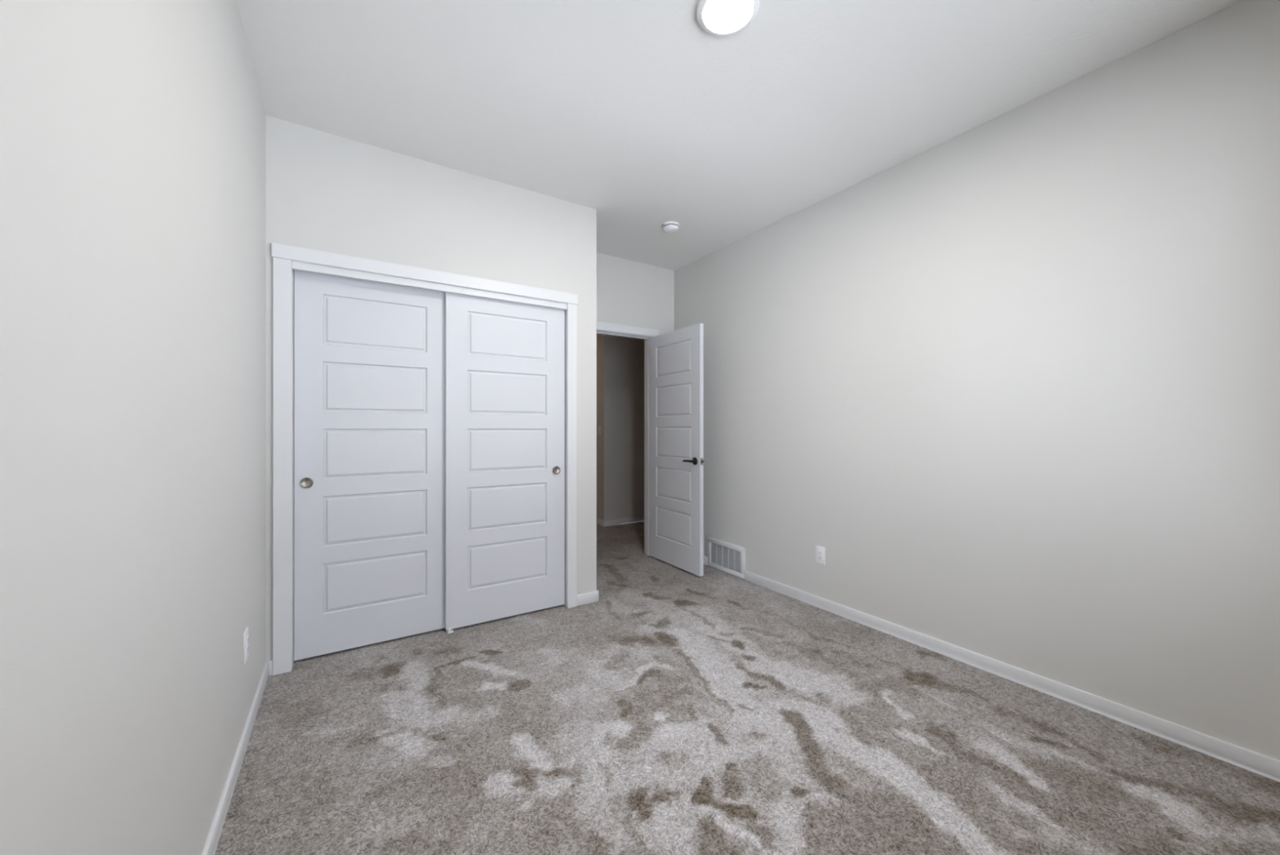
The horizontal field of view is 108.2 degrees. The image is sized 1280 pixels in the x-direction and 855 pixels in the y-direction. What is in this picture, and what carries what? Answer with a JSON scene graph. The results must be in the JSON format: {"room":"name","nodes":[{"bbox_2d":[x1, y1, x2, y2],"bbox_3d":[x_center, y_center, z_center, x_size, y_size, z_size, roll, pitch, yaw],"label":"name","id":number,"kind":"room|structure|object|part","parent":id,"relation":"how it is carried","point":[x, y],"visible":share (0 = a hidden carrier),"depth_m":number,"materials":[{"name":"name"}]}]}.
{"room":"empty bedroom","nodes":[
{"label":"empty bedroom","id":0,"kind":"room"},
{"bbox_2d":[0,0,266,854],"bbox_3d":[-1.194,-0.157,1.164,0.115,2.740,4.199,0,0,-33],"label":"wall","id":1,"kind":"structure","parent":0,"point":[133,132],"depth_m":0.80,"materials":[{"name":"white paint"}]},
{"bbox_2d":[201,660,268,854],"bbox_3d":[-0.948,1.177,0.897,0.013,0.072,3.254,0,0,-33],"label":"baseboard","id":2,"kind":"structure","parent":1,"relation":"attached to","point":[212,839],"depth_m":1.56,"materials":[{"name":"white paint"}]},
{"bbox_2d":[243,626,248,663],"bbox_3d":[-1.526,0.843,1.796,0.009,0.117,0.072,0,0,-33],"label":"wall outlet","id":3,"kind":"object","parent":1,"relation":"attached to","point":[246,636],"visible":1,"depth_m":1.78,"materials":[{"name":"white plastic"}]},
{"bbox_2d":[246,634,248,654],"bbox_3d":[-1.525,0.843,1.797,0.004,0.067,0.034,0,0,-33],"label":"receptacle","id":4,"kind":"object","parent":3,"relation":"attached to","point":[247,635],"depth_m":1.79,"materials":[{"name":"white plastic"}]},
{"bbox_2d":[265,115,596,661],"bbox_3d":[-1.261,-0.156,3.054,1.813,2.740,0.714,0,0,-33],"label":"wall","id":5,"kind":"structure","parent":0,"point":[325,192],"depth_m":2.66,"materials":[{"name":"white paint"}]},
{"bbox_2d":[293,269,444,660],"bbox_3d":[-1.468,0.189,2.596,0.755,2.022,0.042,0,0,-33],"label":"door","id":6,"kind":"structure","parent":5,"relation":"in","point":[369,356],"depth_m":2.55,"materials":[{"name":"white paint"}]},
{"bbox_3d":[-1.731,0.287,2.404,0.057,0.057,0.003,0,0,-33],"label":"finger pull","id":7,"kind":"part","parent":6,"relation":"part of","materials":[{"name":"silver metal"}]},
{"bbox_2d":[301,478,311,487],"bbox_3d":[-1.733,0.287,2.407,0.045,0.045,0.006,0,0,-33],"label":"cup","id":8,"kind":"object","parent":6,"relation":"on","point":[305,482],"depth_m":2.41,"materials":[{"name":"silver metal"}]},
{"bbox_2d":[271,242,577,675],"bbox_3d":[-1.147,0.156,2.757,1.636,2.116,0.138,0,0,-33],"label":"door frame","id":9,"kind":"structure","parent":5,"relation":"attached to","point":[282,255],"depth_m":2.32,"materials":[{"name":"white paint"}]},
{"bbox_2d":[292,260,566,309],"bbox_3d":[-1.120,-0.817,2.726,1.488,0.042,0.018,0,0,-33],"label":"fascia","id":10,"kind":"object","parent":5,"relation":"attached to","point":[297,265],"visible":1,"depth_m":2.63,"materials":[{"name":"white paint"}]},
{"bbox_2d":[268,589,598,675],"bbox_3d":[-1.246,1.178,3.055,1.813,0.072,0.728,0,0,-33],"label":"baseboard","id":11,"kind":"structure","parent":5,"relation":"attached to","point":[590,597],"depth_m":3.18,"materials":[{"name":"white paint"}]},
{"bbox_2d":[444,292,564,630],"bbox_3d":[-0.836,0.189,2.953,0.755,2.022,0.042,0,0,-33],"label":"door","id":12,"kind":"structure","parent":5,"relation":"in","point":[504,361],"depth_m":2.91,"materials":[{"name":"white paint"}]},
{"bbox_3d":[-0.559,0.288,3.107,0.057,0.057,0.003,0,0,-33],"label":"finger pull","id":13,"kind":"part","parent":12,"relation":"part of","materials":[{"name":"silver metal"}]},
{"bbox_2d":[553,466,559,473],"bbox_3d":[-0.561,0.288,3.110,0.045,0.045,0.006,0,0,-33],"label":"cup","id":14,"kind":"object","parent":12,"relation":"on","point":[556,469],"depth_m":3.11,"materials":[{"name":"silver metal"}]},
{"bbox_2d":[596,333,599,519],"bbox_3d":[-0.955,-0.154,6.601,0.115,2.740,1.855,0,0,-33],"label":"wall","id":15,"kind":"structure","parent":0,"point":[597,335],"depth_m":5.83,"materials":[{"name":"white paint"}]},
{"bbox_2d":[597,426,600,435],"bbox_3d":[-0.510,0.040,5.790,0.008,0.117,0.072,0,0,-33],"label":"light switch","id":16,"kind":"object","parent":15,"relation":"attached to","point":[598,427],"visible":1,"depth_m":5.79,"materials":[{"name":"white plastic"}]},
{"bbox_2d":[596,517,604,525],"bbox_3d":[-0.978,1.180,6.517,0.013,0.072,1.970,0,0,-33],"label":"baseboard","id":17,"kind":"structure","parent":15,"relation":"attached to","point":[599,522],"depth_m":5.76,"materials":[{"name":"white paint"}]},
{"bbox_2d":[600,333,644,519],"bbox_3d":[0.340,-0.155,6.261,1.930,2.740,0.115,0,0,-33],"label":"wall","id":18,"kind":"structure","parent":0,"point":[621,358],"depth_m":5.83,"materials":[{"name":"white paint"}]},
{"bbox_2d":[603,515,644,526],"bbox_3d":[0.369,1.179,6.203,1.943,0.072,0.013,0,0,-33],"label":"baseboard","id":19,"kind":"structure","parent":18,"relation":"attached to","point":[639,518],"depth_m":5.82,"materials":[{"name":"white paint"}]},
{"bbox_2d":[596,253,674,334],"bbox_3d":[-0.164,-0.156,4.250,4.950,2.740,0.115,0,0,-33],"label":"wall","id":20,"kind":"structure","parent":0,"point":[629,292],"depth_m":4.26,"materials":[{"name":"white paint"}]},
{"bbox_2d":[596,321,659,556],"bbox_3d":[-0.249,0.146,4.195,0.928,2.136,0.157,0,0,-33],"label":"door frame","id":21,"kind":"structure","parent":20,"relation":"attached to","point":[646,339],"depth_m":4.39,"materials":[{"name":"white paint"}]},
{"bbox_2d":[649,323,704,576],"bbox_3d":[0.303,0.179,4.040,0.142,2.038,0.748,0,0,-33],"label":"door","id":22,"kind":"structure","parent":20,"relation":"in","point":[677,460],"depth_m":3.98,"materials":[{"name":"white paint"}]},
{"bbox_3d":[0.386,0.274,3.800,0.019,0.023,0.133,0,0,-30],"label":"lever","id":23,"kind":"part","parent":22,"relation":"part of","materials":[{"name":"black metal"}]},
{"bbox_3d":[0.433,0.274,3.767,0.040,0.063,0.063,0,0,-33],"label":"lever handle","id":24,"kind":"part","parent":22,"relation":"part of","materials":[{"name":"black metal"}]},
{"bbox_2d":[237,0,1242,270],"bbox_3d":[0.016,-1.586,3.960,5.200,0.120,7.650,0,0,-33],"label":"ceiling","id":25,"kind":"structure","parent":0,"point":[640,116],"depth_m":2.07,"materials":[{"name":"white paint"}]},
{"bbox_2d":[662,221,679,232],"bbox_3d":[0.232,-1.502,3.493,0.128,0.048,0.128,0,0,-33],"label":"smoke detector","id":26,"kind":"object","parent":25,"relation":"attached to","point":[668,228],"visible":1,"depth_m":3.46,"materials":[{"name":"white plastic"}]},
{"bbox_2d":[697,0,759,36],"bbox_3d":[0.319,-1.516,1.679,0.224,0.022,0.224,0,0,-33],"label":"recessed light","id":27,"kind":"object","parent":25,"relation":"in","point":[719,18],"visible":1,"depth_m":1.69,"materials":[{"name":"white plastic"}]},
{"bbox_2d":[214,520,1279,854],"bbox_3d":[0.014,1.214,3.963,5.202,0.001,7.659,0,0,-33],"label":"floor","id":28,"kind":"structure","parent":0,"point":[676,710],"depth_m":1.75,"materials":[{"name":"carpet"}]},
{"bbox_2d":[446,627,453,633],"bbox_3d":[-1.145,1.200,2.777,0.034,0.028,0.100,0,0,-33],"label":"guide","id":29,"kind":"object","parent":28,"relation":"on","point":[450,629],"visible":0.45,"depth_m":2.73,"materials":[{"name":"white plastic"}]},
{"bbox_2d":[674,0,1279,759],"bbox_3d":[1.482,-0.156,2.811,0.115,2.740,4.084,0,0,-33],"label":"wall","id":30,"kind":"structure","parent":0,"point":[1015,379],"depth_m":2.10,"materials":[{"name":"white paint"}]},
{"bbox_2d":[703,555,707,565],"bbox_3d":[0.462,1.178,4.282,0.013,0.072,0.505,0,0,-33],"label":"baseboard","id":31,"kind":"structure","parent":30,"relation":"attached to","point":[705,558],"depth_m":4.09,"materials":[{"name":"white paint"}]},
{"bbox_2d":[707,537,745,578],"bbox_3d":[0.716,1.086,3.882,0.018,0.248,0.436,0,0,-33],"label":"air vent","id":32,"kind":"object","parent":30,"relation":"in","point":[728,557],"visible":1,"depth_m":3.87,"materials":[{"name":"white metal"}]},
{"bbox_2d":[815,545,825,564],"bbox_3d":[1.213,0.859,3.115,0.009,0.117,0.072,0,0,-33],"label":"wall outlet","id":33,"kind":"object","parent":30,"relation":"attached to","point":[820,550],"visible":1,"depth_m":3.11,"materials":[{"name":"white plastic"}]},
{"bbox_2d":[817,549,822,560],"bbox_3d":[1.212,0.859,3.114,0.004,0.067,0.034,0,0,-33],"label":"receptacle","id":34,"kind":"object","parent":33,"relation":"attached to","point":[820,551],"depth_m":3.11,"materials":[{"name":"white plastic"}]},
{"bbox_2d":[744,570,1279,782],"bbox_3d":[1.653,1.177,2.425,0.013,0.072,3.020,0,0,-33],"label":"baseboard","id":35,"kind":"structure","parent":30,"relation":"attached to","point":[1264,765],"depth_m":2.06,"materials":[{"name":"white paint"}]}
]}

